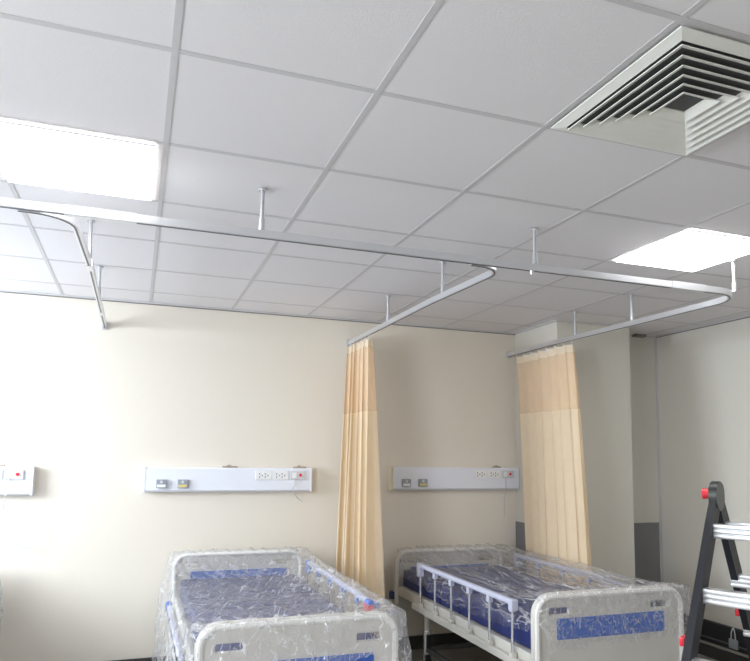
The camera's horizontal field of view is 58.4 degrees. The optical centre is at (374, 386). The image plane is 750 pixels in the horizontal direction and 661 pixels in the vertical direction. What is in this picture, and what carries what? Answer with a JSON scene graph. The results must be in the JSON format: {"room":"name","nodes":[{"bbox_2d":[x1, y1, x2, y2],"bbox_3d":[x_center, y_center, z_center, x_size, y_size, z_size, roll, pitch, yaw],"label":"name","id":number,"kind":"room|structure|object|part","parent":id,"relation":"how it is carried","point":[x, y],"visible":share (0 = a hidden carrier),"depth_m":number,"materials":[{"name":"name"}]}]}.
{"room":"hospital room","nodes":[
{"label":"hospital room","id":0,"kind":"room"},
{"bbox_2d":[0,292,515,660],"bbox_3d":[-0.845,0.746,5.223,7.040,2.672,0.100,3,-6,-19],"label":"wall","id":1,"kind":"structure","parent":0,"point":[88,406],"depth_m":5.01,"materials":[{"name":"paint"}]},
{"bbox_2d":[0,464,42,548],"bbox_3d":[-2.895,0.784,4.387,1.314,0.573,0.091,3,-6,-19],"label":"bed head panel","id":2,"kind":"object","parent":1,"relation":"attached to","point":[14,480],"visible":1,"depth_m":4.54,"materials":[{"name":"white plastic"}]},
{"bbox_2d":[143,465,311,501],"bbox_3d":[-1.085,0.728,5.038,1.243,0.281,0.091,3,-6,-19],"label":"bed head panel","id":3,"kind":"object","parent":1,"relation":"attached to","point":[229,478],"visible":1,"depth_m":5.01,"materials":[{"name":"white plastic"}]},
{"bbox_2d":[156,479,166,487],"bbox_3d":[-1.542,0.699,4.845,0.075,0.062,0.022,3,-6,-19],"label":"outlet","id":4,"kind":"object","parent":3,"relation":"attached to","point":[160,483],"depth_m":4.83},
{"bbox_2d":[177,479,187,487],"bbox_3d":[-1.402,0.706,4.894,0.075,0.062,0.022,3,-6,-19],"label":"outlet","id":5,"kind":"object","parent":3,"relation":"attached to","point":[181,483],"depth_m":4.88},
{"bbox_3d":[-0.847,0.672,5.102,0.122,0.066,0.009,3,-6,-19],"label":"socket plate","id":6,"kind":"part","parent":3,"relation":"part of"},
{"bbox_3d":[-0.725,0.678,5.145,0.122,0.066,0.009,3,-6,-19],"label":"socket plate","id":7,"kind":"part","parent":3,"relation":"part of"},
{"bbox_2d":[111,632,469,660],"bbox_3d":[-1.424,1.988,4.836,5.609,0.104,0.014,3,-6,-19],"label":"baseboard","id":8,"kind":"structure","parent":1,"relation":"attached to","point":[415,642],"depth_m":5.45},
{"bbox_2d":[389,465,518,515],"bbox_3d":[0.688,0.877,5.655,1.190,0.434,0.091,3,-6,-19],"label":"bed head panel","id":9,"kind":"object","parent":1,"relation":"attached to","point":[496,477],"visible":1,"depth_m":5.64,"materials":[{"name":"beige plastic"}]},
{"bbox_2d":[402,479,410,486],"bbox_3d":[0.256,0.782,5.478,0.075,0.062,0.022,3,-6,-19],"label":"outlet","id":10,"kind":"object","parent":9,"relation":"attached to","point":[405,482],"depth_m":5.46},
{"bbox_2d":[418,479,427,486],"bbox_3d":[0.396,0.789,5.527,0.075,0.062,0.022,3,-6,-19],"label":"outlet","id":11,"kind":"object","parent":9,"relation":"attached to","point":[421,482],"depth_m":5.52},
{"bbox_3d":[0.901,0.744,5.718,0.122,0.066,0.009,3,-6,-19],"label":"socket plate","id":12,"kind":"part","parent":9,"relation":"part of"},
{"bbox_3d":[1.024,0.750,5.761,0.122,0.066,0.009,3,-6,-19],"label":"socket plate","id":13,"kind":"part","parent":9,"relation":"part of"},
{"bbox_3d":[1.118,0.944,5.781,0.013,0.340,0.039,3,-6,-19],"label":"call cord","id":14,"kind":"part","parent":9,"relation":"part of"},
{"bbox_2d":[516,521,526,573],"bbox_3d":[1.332,1.596,5.529,0.006,0.905,0.628,3,-6,-19],"label":"trim","id":15,"kind":"structure","parent":1,"relation":"attached to","point":[520,526],"depth_m":5.76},
{"bbox_2d":[0,0,749,335],"bbox_3d":[0.563,-1.010,1.471,7.040,0.100,8.400,3,-6,-19],"label":"ceiling","id":16,"kind":"structure","parent":0,"point":[527,60],"depth_m":2.50,"materials":[{"name":"tile"}]},
{"bbox_2d":[17,210,107,329],"bbox_3d":[-1.571,-0.641,3.730,0.191,0.224,2.466,2,-6,-15],"label":"rail","id":17,"kind":"object","parent":16,"relation":"hanging from","point":[86,251],"visible":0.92,"depth_m":3.22,"materials":[{"name":"metal"}]},
{"bbox_3d":[-1.370,-0.713,3.227,0.017,0.178,0.017,3,-6,-19],"label":"hanger rod","id":18,"kind":"part","parent":17,"relation":"part of","materials":[{"name":"metal"}]},
{"bbox_3d":[-1.658,-0.635,4.033,0.017,0.178,0.017,3,-6,-19],"label":"hanger rod","id":19,"kind":"part","parent":17,"relation":"part of","materials":[{"name":"metal"}]},
{"bbox_2d":[0,120,155,200],"bbox_3d":[-1.154,-0.860,2.595,0.566,0.008,0.566,3,-6,-19],"label":"recessed light","id":20,"kind":"object","parent":16,"relation":"in","point":[32,155],"visible":1,"depth_m":2.56,"materials":[{"name":"white plastic"}]},
{"bbox_2d":[0,188,736,357],"bbox_3d":[-0.985,-0.613,3.925,5.587,0.224,2.489,3,-6,-19],"label":"rail","id":21,"kind":"object","parent":16,"relation":"hanging from","point":[66,210],"visible":1,"depth_m":3.02,"materials":[{"name":"metal"}]},
{"bbox_3d":[-0.473,-0.742,2.813,0.017,0.178,0.017,3,-6,-19],"label":"hanger rod","id":22,"kind":"part","parent":21,"relation":"part of","materials":[{"name":"metal"}]},
{"bbox_3d":[0.774,-0.680,3.252,0.017,0.178,0.017,3,-6,-19],"label":"hanger rod","id":23,"kind":"part","parent":21,"relation":"part of","materials":[{"name":"metal"}]},
{"bbox_2d":[516,344,593,589],"bbox_3d":[1.370,0.783,5.275,0.111,2.232,1.004,3,-6,-22],"label":"privacy curtain","id":24,"kind":"object","parent":21,"relation":"hanging from","point":[556,518],"visible":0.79,"depth_m":5.24,"materials":[{"name":"fabric"}]},
{"bbox_3d":[1.518,-0.482,5.090,0.017,0.178,0.017,3,-6,-19],"label":"hanger rod","id":25,"kind":"part","parent":21,"relation":"part of","materials":[{"name":"metal"}]},
{"bbox_3d":[1.734,-0.535,4.536,0.017,0.178,0.017,3,-6,-19],"label":"hanger rod","id":26,"kind":"part","parent":21,"relation":"part of","materials":[{"name":"metal"}]},
{"bbox_3d":[1.988,-0.615,3.716,0.017,0.178,0.017,3,-6,-19],"label":"hanger rod","id":27,"kind":"part","parent":21,"relation":"part of","materials":[{"name":"metal"}]},
{"bbox_2d":[0,0,749,334],"bbox_3d":[0.566,-0.960,1.456,6.800,0.002,8.180,3,-6,-19],"label":"ceiling grid","id":28,"kind":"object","parent":16,"relation":"attached to","point":[175,51],"depth_m":2.54,"materials":[{"name":"white metal"}]},
{"bbox_2d":[347,261,496,346],"bbox_3d":[0.140,-0.555,4.338,0.202,0.224,2.456,3,-6,-19],"label":"rail","id":29,"kind":"object","parent":16,"relation":"hanging from","point":[492,272],"visible":0.91,"depth_m":3.88,"materials":[{"name":"metal"}]},
{"bbox_2d":[334,336,385,637],"bbox_3d":[-0.110,0.729,4.952,0.245,2.232,0.742,3,-6,-17],"label":"privacy curtain","id":30,"kind":"object","parent":29,"relation":"hanging from","point":[359,553],"visible":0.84,"depth_m":4.91,"materials":[{"name":"fabric"}]},
{"bbox_3d":[0.091,-0.545,4.664,0.017,0.178,0.017,3,-6,-19],"label":"hanger rod","id":31,"kind":"part","parent":29,"relation":"part of","materials":[{"name":"metal"}]},
{"bbox_3d":[0.387,-0.626,3.834,0.017,0.178,0.017,3,-6,-19],"label":"hanger rod","id":32,"kind":"part","parent":29,"relation":"part of","materials":[{"name":"metal"}]},
{"bbox_2d":[551,26,749,155],"bbox_3d":[0.958,-0.876,2.079,0.576,0.025,0.576,3,-6,-19],"label":"ceiling vent","id":33,"kind":"object","parent":16,"relation":"in","point":[691,90],"visible":1,"depth_m":2.05,"materials":[{"name":"white metal"}]},
{"bbox_2d":[614,229,749,271],"bbox_3d":[1.699,-0.717,3.591,0.566,0.008,0.566,3,-6,-19],"label":"recessed light","id":34,"kind":"object","parent":16,"relation":"in","point":[692,250],"visible":1,"depth_m":3.57,"materials":[{"name":"white plastic"}]},
{"bbox_2d":[398,647,717,660],"bbox_3d":[0.523,1.747,1.190,7.040,0.100,8.400,3,-6,-19],"label":"floor","id":35,"kind":"structure","parent":0,"point":[471,653],"depth_m":5.30,"materials":[{"name":"plastic"}]},
{"bbox_2d":[165,548,398,660],"bbox_3d":[-0.666,1.527,3.913,1.032,0.856,2.122,3,-6,-19],"label":"hospital bed","id":36,"kind":"object","parent":35,"relation":"on","point":[306,626],"visible":0.88,"depth_m":3.70,"materials":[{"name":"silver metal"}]},
{"bbox_3d":[-1.091,1.323,3.646,0.026,0.027,1.170,3,-6,-19],"label":"guard rail","id":37,"kind":"part","parent":36,"relation":"part of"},
{"bbox_3d":[-0.667,1.450,3.961,0.890,0.070,1.920,3,-6,-19],"label":"bed frame","id":38,"kind":"part","parent":36,"relation":"part of","materials":[{"name":"white plastic"}]},
{"bbox_3d":[-0.994,1.445,4.889,0.946,0.504,0.034,3,-6,-19],"label":"headboard","id":39,"kind":"part","parent":36,"relation":"part of","materials":[{"name":"white plastic"}]},
{"bbox_3d":[-0.987,1.383,4.879,0.692,0.107,0.006,3,-6,-19],"label":"blue panel","id":40,"kind":"part","parent":36,"relation":"part of","materials":[{"name":"blue plastic"}]},
{"bbox_3d":[-0.666,1.350,3.971,0.830,0.130,1.876,3,-6,-19],"label":"mattress","id":41,"kind":"part","parent":36,"relation":"part of","materials":[{"name":"blue fabric"}]},
{"bbox_2d":[152,546,410,660],"bbox_3d":[-0.687,1.465,3.948,1.172,0.764,2.132,3,-6,-19],"label":"plastic cover","id":42,"kind":"object","parent":36,"relation":"on","point":[294,586],"visible":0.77,"depth_m":3.74,"materials":[{"name":"clear plastic"}]},
{"bbox_3d":[-0.338,1.284,3.049,0.946,0.471,0.034,3,-6,-19],"label":"footboard","id":43,"kind":"part","parent":36,"relation":"part of","materials":[{"name":"white plastic"}]},
{"bbox_3d":[-0.387,1.396,4.580,0.016,0.280,0.017,3,-6,-19],"label":"guard post","id":44,"kind":"part","parent":36,"relation":"part of","materials":[{"name":"silver metal"}]},
{"bbox_3d":[-0.332,1.282,3.032,0.692,0.107,0.006,3,-6,-19],"label":"blue panel","id":45,"kind":"part","parent":36,"relation":"part of","materials":[{"name":"blue plastic"}]},
{"bbox_3d":[-0.290,1.370,4.309,0.016,0.280,0.017,3,-6,-19],"label":"guard post","id":46,"kind":"part","parent":36,"relation":"part of","materials":[{"name":"silver metal"}]},
{"bbox_3d":[-0.240,1.208,4.189,0.036,0.029,1.430,3,-6,-19],"label":"guard rail","id":47,"kind":"part","parent":36,"relation":"part of","materials":[{"name":"white plastic"}]},
{"bbox_3d":[-0.194,1.344,4.039,0.016,0.280,0.017,3,-6,-19],"label":"guard post","id":48,"kind":"part","parent":36,"relation":"part of","materials":[{"name":"silver metal"}]},
{"bbox_2d":[389,546,683,660],"bbox_3d":[0.942,1.603,4.457,1.030,0.863,2.122,3,-6,-19],"label":"hospital bed","id":49,"kind":"object","parent":35,"relation":"on","point":[488,629],"visible":0.94,"depth_m":3.76,"materials":[{"name":"silver metal"}]},
{"bbox_3d":[0.325,1.429,4.796,0.016,0.280,0.017,3,-6,-19],"label":"guard post","id":50,"kind":"part","parent":49,"relation":"part of","materials":[{"name":"silver metal"}]},
{"bbox_3d":[0.381,1.687,4.908,0.042,0.230,0.042,3,-6,-19],"label":"leg","id":51,"kind":"part","parent":49,"relation":"part of","materials":[{"name":"white metal"}]},
{"bbox_2d":[423,629,430,654],"bbox_3d":[0.379,1.856,4.891,0.056,0.170,0.056,3,-6,-19],"label":"bed leg","id":52,"kind":"object","parent":49,"relation":"attached to","point":[426,632],"depth_m":4.86,"materials":[{"name":"metal"}]},
{"bbox_3d":[0.409,1.406,4.561,0.016,0.280,0.017,3,-6,-19],"label":"guard post","id":53,"kind":"part","parent":49,"relation":"part of","materials":[{"name":"silver metal"}]},
{"bbox_3d":[0.604,1.540,5.428,0.966,0.471,0.034,3,-6,-19],"label":"headboard","id":54,"kind":"part","parent":49,"relation":"part of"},
{"bbox_3d":[0.610,1.493,5.416,0.692,0.107,0.006,3,-6,-19],"label":"blue panel","id":55,"kind":"part","parent":49,"relation":"part of","materials":[{"name":"plastic"}]},
{"bbox_3d":[0.492,1.383,4.327,0.016,0.280,0.017,3,-6,-19],"label":"guard post","id":56,"kind":"part","parent":49,"relation":"part of","materials":[{"name":"silver metal"}]},
{"bbox_3d":[0.937,1.868,4.433,0.786,0.030,1.270,3,-6,-19],"label":"frame","id":57,"kind":"part","parent":49,"relation":"part of","materials":[{"name":"black metal"}]},
{"bbox_3d":[0.930,1.528,4.501,0.910,0.070,1.920,3,-6,-19],"label":"bed frame","id":58,"kind":"part","parent":49,"relation":"part of","materials":[{"name":"white metal"}]},
{"bbox_3d":[0.536,1.223,4.225,0.036,0.029,1.240,3,-6,-19],"label":"guard rail","id":59,"kind":"part","parent":49,"relation":"part of","materials":[{"name":"white metal"}]},
{"bbox_3d":[0.576,1.361,4.093,0.016,0.280,0.017,3,-6,-19],"label":"guard post","id":60,"kind":"part","parent":49,"relation":"part of","materials":[{"name":"silver metal"}]},
{"bbox_3d":[0.932,1.428,4.511,0.850,0.130,1.876,3,-6,-19],"label":"mattress","id":61,"kind":"part","parent":49,"relation":"part of","materials":[{"name":"blue fabric"}]},
{"bbox_3d":[0.660,1.338,3.858,0.016,0.280,0.017,3,-6,-19],"label":"guard post","id":62,"kind":"part","parent":49,"relation":"part of","materials":[{"name":"silver metal"}]},
{"bbox_3d":[0.743,1.315,3.623,0.016,0.280,0.017,3,-6,-19],"label":"guard post","id":63,"kind":"part","parent":49,"relation":"part of","materials":[{"name":"silver metal"}]},
{"bbox_2d":[398,544,690,658],"bbox_3d":[0.980,1.391,4.531,1.046,0.476,2.134,3,-6,-19],"label":"plastic cover","id":64,"kind":"object","parent":49,"relation":"on","point":[576,587],"visible":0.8,"depth_m":3.98,"materials":[{"name":"clear plastic"}]},
{"bbox_3d":[1.393,1.280,4.658,0.036,0.029,1.490,3,-6,-19],"label":"guard rail","id":65,"kind":"part","parent":49,"relation":"part of","materials":[{"name":"white plastic"}]},
{"bbox_3d":[1.259,1.342,3.592,0.966,0.511,0.034,3,-6,-19],"label":"footboard","id":66,"kind":"part","parent":49,"relation":"part of","materials":[{"name":"white plastic"}]},
{"bbox_3d":[1.266,1.271,3.582,0.692,0.107,0.006,3,-6,-19],"label":"blue panel","id":67,"kind":"part","parent":49,"relation":"part of","materials":[{"name":"blue plastic"}]},
{"bbox_2d":[679,481,749,660],"bbox_3d":[1.932,1.206,3.324,0.525,1.451,1.867,-5,-8,43],"label":"ladder","id":68,"kind":"object","parent":35,"relation":"on","point":[718,525],"visible":1,"depth_m":3.34,"materials":[{"name":"black metal"}]},
{"bbox_3d":[1.476,1.205,3.133,0.048,1.340,0.964,-5,-8,43],"label":"leg rail","id":69,"kind":"part","parent":68,"relation":"part of","materials":[{"name":"black metal"}]},
{"bbox_3d":[1.752,0.563,3.539,0.040,0.058,0.058,-4,-7,38],"label":"hinge knob","id":70,"kind":"part","parent":68,"relation":"part of","materials":[{"name":"red plastic"}]},
{"bbox_3d":[2.097,1.281,3.784,0.048,1.340,0.964,-5,-8,43],"label":"leg rail","id":71,"kind":"part","parent":68,"relation":"part of","materials":[{"name":"metal"}]},
{"bbox_2d":[515,322,634,588],"bbox_3d":[1.687,0.833,5.723,0.720,2.672,0.640,3,-6,-19],"label":"wall column","id":72,"kind":"structure","parent":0,"point":[603,359],"depth_m":5.50,"materials":[{"name":"paint"}]},
{"bbox_2d":[629,335,661,605],"bbox_3d":[2.221,0.874,6.048,0.505,2.672,0.380,3,-6,-19],"label":"wall","id":73,"kind":"structure","parent":0,"point":[642,350],"depth_m":5.95,"materials":[{"name":"paint"}]},
{"bbox_2d":[0,289,749,337],"bbox_3d":[0.562,-0.954,1.465,6.840,0.012,8.200,3,-6,-19],"label":"trim","id":74,"kind":"structure","parent":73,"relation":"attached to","point":[4,290],"depth_m":5.39,"materials":[{"name":"white metal"}]},
{"bbox_2d":[632,334,645,337],"bbox_3d":[2.363,-0.458,5.998,0.115,0.021,0.050,3,-6,-19],"label":"trim","id":75,"kind":"structure","parent":73,"relation":"attached to","point":[634,335],"depth_m":5.98,"materials":[{"name":"grey"}]},
{"bbox_2d":[634,522,660,606],"bbox_3d":[2.284,1.635,5.790,0.445,0.908,0.008,3,-6,-19],"label":"trim","id":76,"kind":"structure","parent":73,"relation":"attached to","point":[646,535],"depth_m":5.83,"materials":[{"name":"grey"}]},
{"bbox_2d":[655,318,749,657],"bbox_3d":[3.813,0.533,2.480,0.100,2.672,8.200,3,-6,-19],"label":"wall","id":77,"kind":"structure","parent":0,"point":[704,373],"depth_m":5.52,"materials":[{"name":"paint"}]},
{"bbox_2d":[654,338,664,605],"bbox_3d":[2.523,0.877,5.939,0.006,2.652,0.025,3,-6,-19],"label":"trim","id":78,"kind":"structure","parent":77,"relation":"attached to","point":[655,339],"depth_m":5.95,"materials":[{"name":"grey metal"}]},
{"bbox_2d":[683,613,747,654],"bbox_3d":[2.951,1.859,4.507,0.055,0.172,2.620,3,-6,-19],"label":"wall bar","id":79,"kind":"object","parent":77,"relation":"attached to","point":[726,636],"visible":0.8,"depth_m":5.19,"materials":[{"name":"black rubber"}]},
{"bbox_2d":[698,642,748,660],"bbox_3d":[3.811,1.795,2.133,0.014,0.090,7.780,3,-6,-19],"label":"baseboard","id":80,"kind":"structure","parent":77,"relation":"attached to","point":[718,654],"depth_m":5.25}
]}

